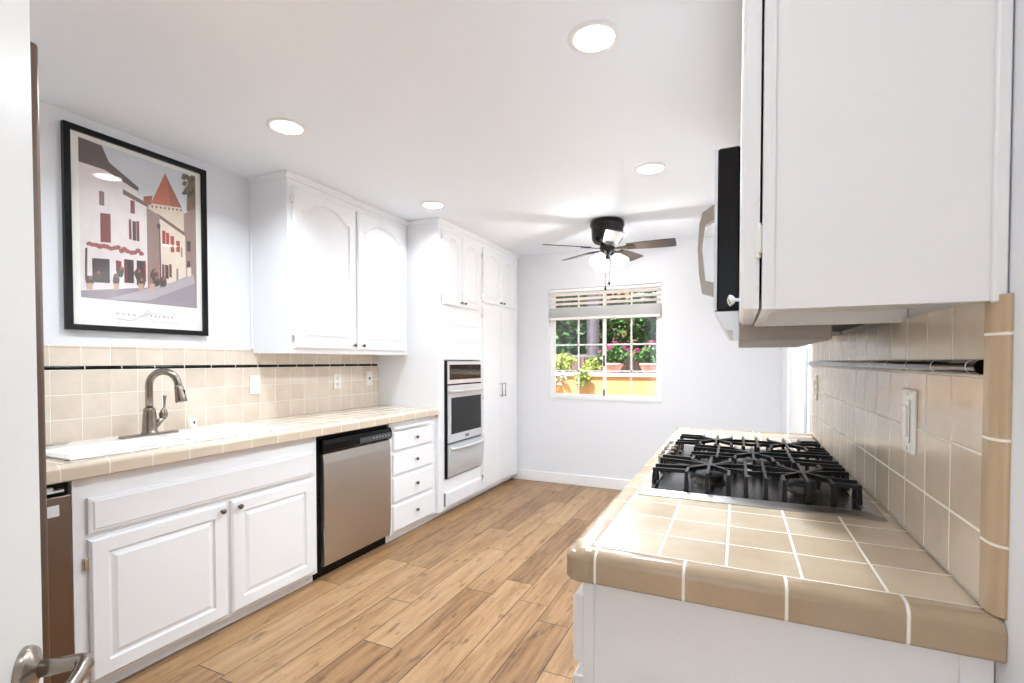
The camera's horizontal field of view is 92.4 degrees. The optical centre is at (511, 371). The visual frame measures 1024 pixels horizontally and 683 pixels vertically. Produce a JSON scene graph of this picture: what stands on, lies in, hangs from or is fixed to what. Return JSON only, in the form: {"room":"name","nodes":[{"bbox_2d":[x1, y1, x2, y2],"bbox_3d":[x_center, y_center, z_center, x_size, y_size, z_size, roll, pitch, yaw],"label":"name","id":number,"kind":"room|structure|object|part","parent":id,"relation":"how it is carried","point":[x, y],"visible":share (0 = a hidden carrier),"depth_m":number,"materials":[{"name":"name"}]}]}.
{"room":"kitchen","nodes":[
{"label":"kitchen","id":0,"kind":"room"},
{"bbox_2d":[0,0,93,682],"bbox_3d":[-0.510,0.255,0.388,0.115,2.028,0.760,-1,1,-25],"label":"door","id":1,"kind":"structure","parent":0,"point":[21,642],"depth_m":0.66,"materials":[{"name":"white wood"}]},
{"bbox_3d":[-0.604,0.411,0.641,0.071,0.025,0.122,-1,1,-24],"label":"handle","id":2,"kind":"part","parent":1,"relation":"part of","materials":[{"name":"silver metal"}]},
{"bbox_2d":[39,101,377,365],"bbox_3d":[-2.139,0.023,2.213,0.120,2.438,7.834,1,1,25],"label":"wall","id":3,"kind":"structure","parent":0,"point":[228,206],"depth_m":2.76,"materials":[{"name":"white paint"}]},
{"bbox_2d":[60,120,208,335],"bbox_3d":[-1.903,-0.674,2.536,0.024,0.946,0.660,1,1,25],"label":"framed poster","id":4,"kind":"object","parent":3,"relation":"attached to","point":[135,257],"visible":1,"depth_m":2.48,"materials":[{"name":"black paper"}]},
{"bbox_2d":[44,344,377,443],"bbox_3d":[-1.708,0.086,2.990,0.013,0.450,2.683,1,1,25],"label":"backsplash","id":5,"kind":"structure","parent":3,"relation":"attached to","point":[92,392],"depth_m":2.75,"materials":[{"name":"tile"}]},
{"bbox_2d":[249,375,259,393],"bbox_3d":[-1.635,0.082,3.129,0.011,0.118,0.074,1,1,25],"label":"light switch","id":6,"kind":"object","parent":5,"relation":"attached to","point":[254,380],"visible":1,"depth_m":3.12,"materials":[{"name":"white plastic"}]},
{"bbox_2d":[334,373,340,388],"bbox_3d":[-1.340,0.070,3.774,0.009,0.118,0.074,1,1,25],"label":"power outlet","id":7,"kind":"object","parent":5,"relation":"attached to","point":[337,376],"visible":1,"depth_m":3.77,"materials":[{"name":"white plastic"}]},
{"bbox_2d":[366,371,371,384],"bbox_3d":[-1.190,0.053,4.101,0.008,0.118,0.070,1,1,25],"label":"phone jack","id":8,"kind":"object","parent":5,"relation":"attached to","point":[368,373],"visible":1,"depth_m":4.09,"materials":[{"name":"white plastic"}]},
{"bbox_2d":[248,170,408,354],"bbox_3d":[-1.240,-0.676,3.569,0.365,1.096,1.211,1,1,25],"label":"upper cabinet","id":9,"kind":"object","parent":3,"relation":"attached to","point":[328,266],"visible":1,"depth_m":3.21,"materials":[{"name":"white wood"}]},
{"bbox_3d":[-1.228,-0.647,3.252,0.020,0.992,0.536,1,1,25],"label":"door","id":10,"kind":"part","parent":9,"relation":"part of","materials":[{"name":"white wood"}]},
{"bbox_3d":[-1.250,-1.207,3.562,0.342,0.034,1.211,1,1,25],"label":"crown moulding","id":11,"kind":"part","parent":9,"relation":"part of","materials":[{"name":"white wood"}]},
{"bbox_3d":[-0.992,-0.658,3.765,0.020,0.992,0.542,1,1,25],"label":"door","id":12,"kind":"part","parent":9,"relation":"part of","materials":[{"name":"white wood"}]},
{"bbox_2d":[116,478,621,682],"bbox_3d":[-0.649,1.296,1.556,3.459,0.080,7.834,1,1,25],"label":"floor","id":13,"kind":"structure","parent":0,"point":[480,591],"depth_m":2.50,"materials":[{"name":"brown wood"}]},
{"bbox_2d":[30,41,50,682],"bbox_3d":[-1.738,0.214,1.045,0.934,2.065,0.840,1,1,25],"label":"door frame","id":14,"kind":"structure","parent":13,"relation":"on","point":[33,47],"depth_m":1.24,"materials":[{"name":"white wood"}]},
{"bbox_2d":[47,482,73,682],"bbox_3d":[-1.931,0.813,1.792,0.584,0.815,0.288,1,1,25],"label":"trash compactor","id":15,"kind":"object","parent":13,"relation":"on","point":[58,498],"visible":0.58,"depth_m":1.77,"materials":[{"name":"black"}]},
{"bbox_2d":[67,437,316,682],"bbox_3d":[-1.621,0.809,2.449,0.629,0.856,1.151,1,1,25],"label":"base cabinet","id":16,"kind":"object","parent":13,"relation":"on","point":[165,557],"visible":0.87,"depth_m":2.16,"materials":[{"name":"white wood"}]},
{"bbox_3d":[-1.478,0.900,2.100,0.020,0.545,0.546,1,1,25],"label":"door","id":17,"kind":"part","parent":16,"relation":"part of","materials":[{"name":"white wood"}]},
{"bbox_3d":[-1.367,0.533,2.332,0.022,0.137,1.075,1,1,25],"label":"false drawer","id":18,"kind":"part","parent":16,"relation":"part of","materials":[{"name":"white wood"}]},
{"bbox_2d":[46,405,438,484],"bbox_3d":[-1.429,0.340,2.867,0.625,0.062,2.683,1,1,25],"label":"countertop","id":19,"kind":"structure","parent":16,"relation":"on","point":[311,425],"depth_m":2.44,"materials":[{"name":"tile"}]},
{"bbox_2d":[118,368,187,438],"bbox_3d":[-1.741,0.148,2.408,0.197,0.332,0.270,1,1,25],"label":"faucet","id":20,"kind":"object","parent":19,"relation":"on","point":[150,423],"visible":1,"depth_m":2.42,"materials":[{"name":"silver metal"}]},
{"bbox_3d":[-1.797,0.309,2.438,0.054,0.010,0.270,1,1,25],"label":"plate","id":21,"kind":"part","parent":20,"relation":"part of","materials":[{"name":"silver metal"}]},
{"bbox_3d":[-1.776,0.207,2.471,0.040,0.173,0.081,1,1,25],"label":"handle","id":22,"kind":"part","parent":20,"relation":"part of","materials":[{"name":"silver metal"}]},
{"bbox_3d":[-1.727,0.088,2.437,0.174,0.212,0.033,0,1,-3],"label":"spout","id":23,"kind":"part","parent":20,"relation":"part of","materials":[{"name":"silver metal"}]},
{"bbox_2d":[46,418,290,460],"bbox_3d":[-1.667,0.377,2.398,0.489,0.241,1.004,1,1,25],"label":"sink","id":24,"kind":"object","parent":19,"relation":"in","point":[92,448],"depth_m":2.33,"materials":[{"name":"white ceramic"}]},
{"bbox_2d":[46,442,67,445],"bbox_3d":[-2.005,0.317,2.164,0.045,0.004,0.075,1,1,25],"label":"cover","id":25,"kind":"object","parent":24,"relation":"on","point":[59,443],"visible":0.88,"depth_m":2.16,"materials":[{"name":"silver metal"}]},
{"bbox_3d":[-1.714,0.412,2.156,0.277,0.182,0.450,1,1,25],"label":"bowl","id":26,"kind":"part","parent":24,"relation":"part of","materials":[{"name":"white ceramic"}]},
{"bbox_3d":[-1.736,0.280,2.670,0.043,0.058,0.042,1,1,25],"label":"air gap cap","id":27,"kind":"part","parent":24,"relation":"part of","materials":[{"name":"white plastic"}]},
{"bbox_3d":[-1.511,0.402,2.596,0.277,0.182,0.440,1,1,25],"label":"bowl","id":28,"kind":"part","parent":24,"relation":"part of","materials":[{"name":"white ceramic"}]},
{"bbox_3d":[-1.249,0.889,2.600,0.020,0.545,0.507,1,1,25],"label":"door","id":29,"kind":"part","parent":16,"relation":"part of","materials":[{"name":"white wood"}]},
{"bbox_2d":[312,424,391,580],"bbox_3d":[-1.243,0.794,3.271,0.599,0.850,0.650,1,1,25],"label":"dishwasher","id":30,"kind":"object","parent":13,"relation":"on","point":[353,468],"visible":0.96,"depth_m":3.10,"materials":[{"name":"silver metal"}]},
{"bbox_3d":[-1.105,1.037,2.894,0.011,0.220,0.005,1,2,43],"label":"edge trim","id":31,"kind":"part","parent":30,"relation":"part of","materials":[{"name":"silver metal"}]},
{"bbox_3d":[-1.048,1.171,3.189,0.035,0.100,0.650,1,1,25],"label":"toe panel","id":32,"kind":"part","parent":30,"relation":"part of","materials":[{"name":"black"}]},
{"bbox_3d":[-0.986,0.433,3.159,0.042,0.080,0.620,1,1,25],"label":"control panel","id":33,"kind":"part","parent":30,"relation":"part of","materials":[{"name":"black"}]},
{"bbox_2d":[385,416,434,542],"bbox_3d":[-0.985,0.779,3.833,0.629,0.856,0.575,1,1,25],"label":"base cabinet","id":34,"kind":"object","parent":13,"relation":"on","point":[412,442],"visible":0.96,"depth_m":3.67,"materials":[{"name":"white wood"}]},
{"bbox_3d":[-0.755,0.400,3.680,0.048,0.024,0.440,1,1,25],"label":"cutting board pull","id":35,"kind":"part","parent":34,"relation":"part of","materials":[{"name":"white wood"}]},
{"bbox_3d":[-0.741,1.043,3.709,0.020,0.183,0.490,1,1,25],"label":"drawer","id":36,"kind":"part","parent":34,"relation":"part of","materials":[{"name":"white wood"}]},
{"bbox_3d":[-0.741,0.841,3.705,0.020,0.173,0.490,1,1,25],"label":"drawer","id":37,"kind":"part","parent":34,"relation":"part of","materials":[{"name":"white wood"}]},
{"bbox_3d":[-0.741,0.658,3.701,0.020,0.147,0.490,1,1,25],"label":"drawer","id":38,"kind":"part","parent":34,"relation":"part of","materials":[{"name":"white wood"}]},
{"bbox_3d":[-0.741,0.494,3.697,0.020,0.132,0.490,1,1,25],"label":"drawer","id":39,"kind":"part","parent":34,"relation":"part of","materials":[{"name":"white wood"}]},
{"bbox_2d":[378,217,481,518],"bbox_3d":[-0.707,-0.023,4.386,0.664,2.436,0.731,1,1,25],"label":"tall cabinet","id":40,"kind":"object","parent":13,"relation":"on","point":[443,257],"visible":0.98,"depth_m":4.05,"materials":[{"name":"white wood"}]},
{"bbox_3d":[-0.560,-1.222,4.293,0.295,0.034,0.731,1,1,25],"label":"crown moulding","id":41,"kind":"part","parent":40,"relation":"part of","materials":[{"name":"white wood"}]},
{"bbox_3d":[-0.501,-0.857,4.113,0.020,0.605,0.297,1,1,25],"label":"door","id":42,"kind":"part","parent":40,"relation":"part of","materials":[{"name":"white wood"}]},
{"bbox_3d":[-0.440,-0.323,4.271,0.010,0.430,0.605,1,1,25],"label":"filler panel","id":43,"kind":"part","parent":40,"relation":"part of","materials":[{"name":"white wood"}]},
{"bbox_3d":[-0.419,1.052,4.328,0.024,0.120,0.608,1,1,25],"label":"drawer","id":44,"kind":"part","parent":40,"relation":"part of","materials":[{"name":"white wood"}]},
{"bbox_2d":[444,361,483,478],"bbox_3d":[-0.647,0.389,4.420,0.655,0.980,0.608,1,1,25],"label":"wall oven","id":45,"kind":"object","parent":40,"relation":"in","point":[463,439],"visible":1,"depth_m":4.23,"materials":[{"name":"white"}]},
{"bbox_3d":[-0.413,0.348,4.319,0.030,0.478,0.595,1,1,25],"label":"oven door","id":46,"kind":"part","parent":45,"relation":"part of","materials":[{"name":"silver metal"}]},
{"bbox_3d":[-0.416,0.002,4.313,0.024,0.190,0.595,1,1,25],"label":"control panel","id":47,"kind":"part","parent":45,"relation":"part of","materials":[{"name":"silver metal"}]},
{"bbox_3d":[-0.405,0.734,4.324,0.048,0.275,0.595,1,1,25],"label":"warming drawer","id":48,"kind":"part","parent":45,"relation":"part of","materials":[{"name":"silver metal"}]},
{"bbox_3d":[-0.376,0.157,4.298,0.064,0.030,0.580,1,1,25],"label":"handle","id":49,"kind":"part","parent":45,"relation":"part of","materials":[{"name":"silver metal"}]},
{"bbox_3d":[-0.376,0.637,4.309,0.064,0.030,0.580,1,1,25],"label":"handle","id":50,"kind":"part","parent":45,"relation":"part of","materials":[{"name":"silver metal"}]},
{"bbox_3d":[-0.374,-0.863,4.390,0.020,0.605,0.302,1,1,25],"label":"door","id":51,"kind":"part","parent":40,"relation":"part of","materials":[{"name":"white wood"}]},
{"bbox_2d":[474,238,519,496],"bbox_3d":[-0.372,-0.038,5.105,0.671,2.436,0.853,1,1,25],"label":"pantry cabinet","id":52,"kind":"object","parent":13,"relation":"on","point":[498,265],"visible":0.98,"depth_m":4.91,"materials":[{"name":"white wood"}]},
{"bbox_3d":[-0.197,0.244,4.800,0.020,1.715,0.377,1,1,25],"label":"door","id":53,"kind":"part","parent":52,"relation":"part of","materials":[{"name":"white wood"}]},
{"bbox_3d":[-0.197,-0.914,4.775,0.020,0.518,0.377,1,1,25],"label":"door","id":54,"kind":"part","parent":52,"relation":"part of","materials":[{"name":"white wood"}]},
{"bbox_3d":[-0.106,-1.236,4.958,0.026,0.034,0.853,1,1,25],"label":"crown moulding","id":55,"kind":"part","parent":52,"relation":"part of","materials":[{"name":"white wood"}]},
{"bbox_3d":[-0.033,-0.922,5.131,0.020,0.518,0.392,1,1,25],"label":"door","id":56,"kind":"part","parent":52,"relation":"part of","materials":[{"name":"white wood"}]},
{"bbox_3d":[-0.033,0.236,5.156,0.020,1.715,0.392,1,1,25],"label":"door","id":57,"kind":"part","parent":52,"relation":"part of","materials":[{"name":"white wood"}]},
{"bbox_2d":[573,583,993,682],"bbox_3d":[0.806,0.824,1.753,0.684,0.856,1.924,1,1,25],"label":"base cabinet","id":58,"kind":"object","parent":13,"relation":"on","point":[620,636],"visible":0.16,"depth_m":0.89,"materials":[{"name":"white wood"}]},
{"bbox_3d":[0.227,0.683,1.209,0.026,0.130,0.440,1,1,25],"label":"drawer","id":59,"kind":"part","parent":58,"relation":"part of","materials":[{"name":"white wood"}]},
{"bbox_3d":[0.227,0.521,1.206,0.026,0.140,0.440,1,1,25],"label":"drawer","id":60,"kind":"part","parent":58,"relation":"part of","materials":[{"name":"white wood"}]},
{"bbox_2d":[567,427,1006,663],"bbox_3d":[0.815,0.364,1.736,0.663,0.062,1.988,1,1,25],"label":"countertop","id":61,"kind":"structure","parent":58,"relation":"on","point":[875,579],"depth_m":0.91,"materials":[{"name":"tile"}]},
{"bbox_3d":[0.134,0.380,0.985,0.053,0.062,0.053,1,1,25],"label":"corner trim","id":62,"kind":"part","parent":61,"relation":"part of","materials":[{"name":"tile"}]},
{"bbox_3d":[0.547,0.361,1.878,0.050,0.062,1.915,1,1,25],"label":"trim","id":63,"kind":"part","parent":61,"relation":"part of","materials":[{"name":"tile"}]},
{"bbox_3d":[1.228,0.345,2.630,0.660,0.062,0.020,1,1,25],"label":"trim","id":64,"kind":"part","parent":61,"relation":"part of","materials":[{"name":"tile"}]},
{"bbox_2d":[637,434,886,521],"bbox_3d":[0.804,0.308,1.679,0.578,0.061,0.910,1,1,25],"label":"gas cooktop","id":65,"kind":"object","parent":61,"relation":"in","point":[809,480],"visible":1,"depth_m":1.44,"materials":[{"name":"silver metal"}]},
{"bbox_3d":[0.529,0.306,1.701,0.052,0.040,0.052,1,1,25],"label":"knob","id":66,"kind":"part","parent":65,"relation":"part of","materials":[{"name":"silver metal"}]},
{"bbox_3d":[0.561,0.305,1.769,0.052,0.040,0.052,1,1,25],"label":"knob","id":67,"kind":"part","parent":65,"relation":"part of","materials":[{"name":"silver metal"}]},
{"bbox_3d":[0.592,0.303,1.837,0.052,0.040,0.052,1,1,25],"label":"knob","id":68,"kind":"part","parent":65,"relation":"part of","materials":[{"name":"silver metal"}]},
{"bbox_3d":[0.623,0.302,1.905,0.052,0.040,0.052,1,1,25],"label":"knob","id":69,"kind":"part","parent":65,"relation":"part of","materials":[{"name":"silver metal"}]},
{"bbox_3d":[0.655,0.300,1.973,0.052,0.040,0.052,1,1,25],"label":"knob","id":70,"kind":"part","parent":65,"relation":"part of","materials":[{"name":"silver metal"}]},
{"bbox_3d":[0.600,0.325,1.492,0.100,0.018,0.100,1,1,25],"label":"burner","id":71,"kind":"part","parent":65,"relation":"part of","materials":[{"name":"grey metal"}]},
{"bbox_3d":[0.820,0.321,1.672,0.130,0.018,0.130,1,1,25],"label":"burner","id":72,"kind":"part","parent":65,"relation":"part of","materials":[{"name":"grey metal"}]},
{"bbox_3d":[0.823,0.328,1.390,0.085,0.018,0.085,1,1,25],"label":"burner","id":73,"kind":"part","parent":65,"relation":"part of","materials":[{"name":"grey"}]},
{"bbox_3d":[0.436,0.383,0.848,0.610,0.062,0.050,1,1,25],"label":"trim","id":74,"kind":"part","parent":61,"relation":"part of","materials":[{"name":"tile"}]},
{"bbox_2d":[29,0,741,255],"bbox_3d":[-0.649,-1.232,1.502,3.459,0.100,7.834,1,1,25],"label":"ceiling","id":75,"kind":"structure","parent":0,"point":[485,110],"depth_m":2.13,"materials":[{"name":"white paint"}]},
{"bbox_2d":[266,118,307,135],"bbox_3d":[-1.104,-1.198,2.409,0.188,0.006,0.188,1,1,25],"label":"recessed light","id":76,"kind":"object","parent":75,"relation":"in","point":[283,126],"visible":1,"depth_m":2.40,"materials":[{"name":"white plastic"}]},
{"bbox_2d":[420,201,445,208],"bbox_3d":[-0.580,-1.223,3.610,0.188,0.006,0.188,1,1,25],"label":"recessed light","id":77,"kind":"object","parent":75,"relation":"in","point":[427,204],"visible":1,"depth_m":3.60,"materials":[{"name":"white"}]},
{"bbox_2d":[568,20,620,54],"bbox_3d":[0.292,-1.183,1.746,0.188,0.006,0.188,1,1,25],"label":"recessed light","id":78,"kind":"object","parent":75,"relation":"in","point":[593,37],"visible":1,"depth_m":1.74,"materials":[{"name":"white plastic"}]},
{"bbox_2d":[542,216,676,289],"bbox_3d":[0.809,-0.951,4.015,1.014,0.568,1.054,1,1,25],"label":"ceiling fan","id":79,"kind":"object","parent":75,"relation":"hanging from","point":[606,232],"visible":1,"depth_m":3.94,"materials":[{"name":"black metal"}]},
{"bbox_3d":[0.440,-1.012,3.943,0.378,0.035,0.130,0,1,-13],"label":"blade","id":80,"kind":"part","parent":79,"relation":"part of","materials":[{"name":"brown wood"}]},
{"bbox_3d":[0.598,-1.020,4.321,0.130,0.035,0.378,-1,1,-31],"label":"blade","id":81,"kind":"part","parent":79,"relation":"part of","materials":[{"name":"brown wood"}]},
{"bbox_3d":[0.688,-0.897,3.960,0.119,0.130,0.128,1,1,25],"label":"lamp shade","id":82,"kind":"part","parent":79,"relation":"part of","materials":[{"name":"white glass"}]},
{"bbox_3d":[0.759,-0.900,4.138,0.120,0.130,0.127,1,1,25],"label":"lamp shade","id":83,"kind":"part","parent":79,"relation":"part of","materials":[{"name":"white glass"}]},
{"bbox_3d":[0.760,-0.818,3.998,0.002,0.253,0.002,1,1,25],"label":"pull chain","id":84,"kind":"part","parent":79,"relation":"part of","materials":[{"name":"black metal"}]},
{"bbox_3d":[0.751,-1.006,3.675,0.130,0.035,0.378,0,1,5],"label":"blade","id":85,"kind":"part","parent":79,"relation":"part of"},
{"bbox_3d":[0.879,-0.897,3.987,0.131,0.130,0.120,1,1,25],"label":"lamp shade","id":86,"kind":"part","parent":79,"relation":"part of","materials":[{"name":"white glass"}]},
{"bbox_3d":[1.007,-1.019,4.288,0.130,0.035,0.378,1,2,41],"label":"blade","id":87,"kind":"part","parent":79,"relation":"part of","materials":[{"name":"brown wood"}]},
{"bbox_3d":[1.103,-1.011,3.893,0.380,0.036,0.134,1,1,25],"label":"blade","id":88,"kind":"part","parent":79,"relation":"part of","materials":[{"name":"brown wood"}]},
{"bbox_2d":[635,162,666,174],"bbox_3d":[0.828,-1.209,2.927,0.188,0.006,0.188,1,1,25],"label":"recessed light","id":89,"kind":"object","parent":75,"relation":"in","point":[651,168],"visible":1,"depth_m":2.92,"materials":[{"name":"white"}]},
{"bbox_2d":[517,237,781,479],"bbox_3d":[0.961,-0.038,5.033,3.159,2.438,0.120,1,1,25],"label":"wall","id":90,"kind":"structure","parent":0,"point":[708,381],"depth_m":4.81,"materials":[{"name":"white paint"}]},
{"bbox_2d":[512,469,630,489],"bbox_3d":[1.186,1.131,4.880,2.602,0.108,0.014,1,1,25],"label":"baseboard","id":91,"kind":"structure","parent":90,"relation":"attached to","point":[581,480],"depth_m":5.13,"materials":[{"name":"white wood"}]},
{"bbox_2d":[548,399,660,403],"bbox_3d":[0.924,0.300,5.008,1.161,0.012,0.039,1,1,25],"label":"trim","id":92,"kind":"structure","parent":90,"relation":"attached to","point":[548,399],"depth_m":4.98,"materials":[{"name":"white wood"}]},
{"bbox_2d":[550,287,661,401],"bbox_3d":[0.940,-0.287,5.031,1.161,1.160,0.062,1,1,25],"label":"window","id":93,"kind":"structure","parent":90,"relation":"in","point":[553,395],"depth_m":5.01,"materials":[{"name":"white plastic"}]},
{"bbox_3d":[0.697,-0.289,5.135,0.556,1.084,0.018,1,1,25],"label":"sash","id":94,"kind":"part","parent":93,"relation":"part of","materials":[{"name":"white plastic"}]},
{"bbox_2d":[549,283,661,320],"bbox_3d":[0.919,-0.700,4.976,1.149,0.320,0.053,1,1,25],"label":"window blind","id":95,"kind":"object","parent":93,"relation":"attached to","point":[651,309],"visible":1,"depth_m":4.95,"materials":[{"name":"white plastic"}]},
{"bbox_3d":[0.918,-0.553,4.978,1.141,0.026,0.048,1,1,25],"label":"rail","id":96,"kind":"part","parent":95,"relation":"part of","materials":[{"name":"white plastic"}]},
{"bbox_3d":[1.193,-0.285,4.932,0.542,1.084,0.018,1,1,25],"label":"sash","id":97,"kind":"part","parent":93,"relation":"part of","materials":[{"name":"white plastic"}]},
{"bbox_2d":[781,0,1023,682],"bbox_3d":[0.841,0.052,0.844,0.120,2.438,7.834,1,1,25],"label":"wall","id":98,"kind":"structure","parent":0,"point":[1012,671],"depth_m":0.68,"materials":[{"name":"white paint"}]},
{"bbox_2d":[740,0,742,204],"bbox_3d":[0.897,-0.893,1.546,0.376,0.574,0.760,1,1,25],"label":"upper cabinet","id":99,"kind":"object","parent":98,"relation":"attached to","point":[742,0],"visible":0.12,"depth_m":1.64,"materials":[{"name":"white wood"}]},
{"bbox_3d":[0.841,-0.871,1.769,0.030,0.512,0.354,1,1,25],"label":"door","id":100,"kind":"part","parent":99,"relation":"part of","materials":[{"name":"white wood"}]},
{"bbox_3d":[0.691,-0.864,1.442,0.030,0.512,0.354,1,1,25],"label":"door","id":101,"kind":"part","parent":99,"relation":"part of","materials":[{"name":"white wood"}]},
{"bbox_2d":[698,146,864,347],"bbox_3d":[0.862,-0.345,1.574,0.454,0.515,0.752,1,1,25],"label":"microwave","id":102,"kind":"object","parent":99,"relation":"attached to","point":[725,213],"visible":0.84,"depth_m":1.30,"materials":[{"name":"black"}]},
{"bbox_3d":[0.541,-0.333,1.368,0.044,0.254,0.028,1,1,25],"label":"door handle","id":103,"kind":"part","parent":102,"relation":"part of","materials":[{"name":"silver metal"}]},
{"bbox_3d":[0.701,-0.387,1.651,0.008,0.430,0.744,1,1,25],"label":"door","id":104,"kind":"part","parent":102,"relation":"part of","materials":[{"name":"silver metal"}]},
{"bbox_3d":[0.725,-0.143,1.645,0.061,0.050,0.740,1,1,25],"label":"trim","id":105,"kind":"part","parent":102,"relation":"part of","materials":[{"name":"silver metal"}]},
{"bbox_3d":[0.729,-0.386,1.638,0.054,0.430,0.744,1,1,25],"label":"door","id":106,"kind":"part","parent":102,"relation":"part of","materials":[{"name":"black"}]},
{"bbox_2d":[738,268,840,335],"bbox_3d":[1.204,-0.669,2.220,0.376,1.051,0.705,1,1,25],"label":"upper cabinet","id":107,"kind":"object","parent":98,"relation":"attached to","point":[839,332],"visible":0.09,"depth_m":1.84,"materials":[{"name":"white wood"}]},
{"bbox_2d":[786,345,807,433],"bbox_3d":[1.843,0.166,3.194,0.018,2.110,1.015,1,1,25],"label":"door","id":108,"kind":"structure","parent":98,"relation":"in","point":[797,357],"depth_m":3.13,"materials":[{"name":"white wood"}]},
{"bbox_2d":[727,0,1013,326],"bbox_3d":[0.637,-0.637,0.985,0.376,1.062,0.477,1,1,25],"label":"upper cabinet","id":109,"kind":"object","parent":98,"relation":"attached to","point":[876,134],"visible":0.99,"depth_m":0.78,"materials":[{"name":"white wood"}]},
{"bbox_3d":[0.557,-0.181,1.235,0.030,0.030,0.030,1,1,25],"label":"knob","id":110,"kind":"part","parent":109,"relation":"part of","materials":[{"name":"silver metal"}]},
{"bbox_3d":[0.508,-0.614,1.050,0.030,0.996,0.419,1,1,25],"label":"door","id":111,"kind":"part","parent":109,"relation":"part of","materials":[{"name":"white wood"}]},
{"bbox_2d":[808,293,1013,619],"bbox_3d":[1.119,0.102,1.619,0.020,0.465,2.028,1,1,25],"label":"backsplash","id":112,"kind":"structure","parent":98,"relation":"attached to","point":[953,496],"depth_m":0.91,"materials":[{"name":"tile"}]},
{"bbox_2d":[814,375,817,399],"bbox_3d":[1.442,0.074,2.333,0.009,0.118,0.074,1,1,25],"label":"power outlet","id":113,"kind":"object","parent":112,"relation":"attached to","point":[815,376],"visible":1,"depth_m":2.30,"materials":[{"name":"white plastic"}]},
{"bbox_2d":[901,388,917,455],"bbox_3d":[0.858,0.106,1.067,0.014,0.138,0.085,1,1,25],"label":"light switch","id":114,"kind":"object","parent":112,"relation":"attached to","point":[909,396],"visible":1,"depth_m":1.05,"materials":[{"name":"white plastic"}]},
{"label":"outside","id":115,"kind":"structure","parent":0,"visible":0},
{"bbox_3d":[5.154,1.067,13.639,26.000,0.100,18.956,1,1,25],"label":"ground","id":116,"kind":"structure","parent":115,"visible":0},
{"bbox_2d":[556,297,586,352],"bbox_3d":[0.972,-0.969,14.402,2.612,4.056,1.744,1,1,25],"label":"tree","id":117,"kind":"object","parent":116,"relation":"on","point":[572,297],"visible":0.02,"depth_m":14.06,"materials":[{"name":"green plant"}]},
{"bbox_2d":[556,293,619,354],"bbox_3d":[1.409,-1.240,12.105,2.592,4.546,1.705,1,1,25],"label":"tree","id":118,"kind":"object","parent":116,"relation":"on","point":[610,334],"visible":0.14,"depth_m":11.68,"materials":[{"name":"green plant"}]},
{"bbox_2d":[586,294,599,372],"bbox_3d":[1.518,-1.558,9.176,4.000,5.341,4.000,1,1,25],"label":"palm tree","id":119,"kind":"object","parent":116,"relation":"on","point":[593,326],"visible":0.13,"depth_m":9.10,"materials":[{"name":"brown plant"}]},
{"bbox_2d":[556,353,653,372],"bbox_3d":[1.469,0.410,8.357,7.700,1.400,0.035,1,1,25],"label":"fence","id":120,"kind":"object","parent":116,"relation":"on","point":[584,356],"visible":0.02,"depth_m":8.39,"materials":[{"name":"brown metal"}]},
{"bbox_3d":[1.469,-0.270,8.343,7.700,0.040,0.035,1,1,25],"label":"rail","id":121,"kind":"part","parent":120,"relation":"part of","materials":[{"name":"wood"}]},
{"bbox_2d":[556,372,655,395],"bbox_3d":[1.347,0.584,7.137,8.500,1.145,0.630,1,1,25],"label":"wall","id":122,"kind":"structure","parent":116,"relation":"on","point":[643,384],"depth_m":6.78,"materials":[{"name":"beige paint"}]},
{"bbox_2d":[556,352,576,386],"bbox_3d":[0.651,-0.036,7.273,0.607,0.529,0.561,1,1,25],"label":"bush","id":123,"kind":"object","parent":122,"relation":"in","point":[566,363],"visible":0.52,"depth_m":7.26,"materials":[{"name":"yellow plant"}]},
{"bbox_2d":[573,357,602,389],"bbox_3d":[1.107,0.011,7.063,0.292,0.466,0.539,1,2,35],"label":"bush","id":124,"kind":"object","parent":122,"relation":"in","point":[590,364],"visible":0.86,"depth_m":7.01,"materials":[{"name":"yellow plant"}]},
{"bbox_2d":[596,341,630,372],"bbox_3d":[1.425,-0.207,6.874,0.502,0.447,0.394,1,1,25],"label":"flower pot","id":125,"kind":"object","parent":122,"relation":"on","point":[615,363],"visible":0.88,"depth_m":6.79,"materials":[{"name":"pink ceramic"}]},
{"bbox_3d":[1.412,-0.054,6.868,0.290,0.140,0.290,1,1,25],"label":"pot","id":126,"kind":"part","parent":125,"relation":"part of","materials":[{"name":"pink ceramic"}]},
{"bbox_2d":[633,340,655,373],"bbox_3d":[1.893,-0.203,6.670,0.497,0.447,0.394,1,1,25],"label":"flower pot","id":127,"kind":"object","parent":122,"relation":"on","point":[648,358],"visible":0.67,"depth_m":6.60,"materials":[{"name":"pink ceramic"}]},
{"bbox_3d":[1.870,-0.049,6.658,0.290,0.140,0.290,1,1,25],"label":"pot","id":128,"kind":"part","parent":127,"relation":"part of","materials":[{"name":"pink ceramic"}]},
{"bbox_2d":[557,293,655,372],"bbox_3d":[4.507,-1.726,19.357,24.800,5.200,5.800,1,1,25],"label":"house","id":129,"kind":"structure","parent":116,"relation":"on","point":[633,321],"depth_m":16.91,"materials":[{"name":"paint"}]},
{"bbox_2d":[599,291,656,369],"bbox_3d":[3.382,-1.513,13.277,2.659,5.040,1.718,1,1,25],"label":"tree","id":130,"kind":"object","parent":116,"relation":"on","point":[619,326],"visible":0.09,"depth_m":13.07,"materials":[{"name":"green plant"}]},
{"bbox_2d":[626,291,656,372],"bbox_3d":[3.828,-0.921,11.000,2.610,3.984,1.758,1,1,25],"label":"tree","id":131,"kind":"object","parent":116,"relation":"on","point":[651,327],"visible":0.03,"depth_m":11.13,"materials":[{"name":"green plant"}]}
]}

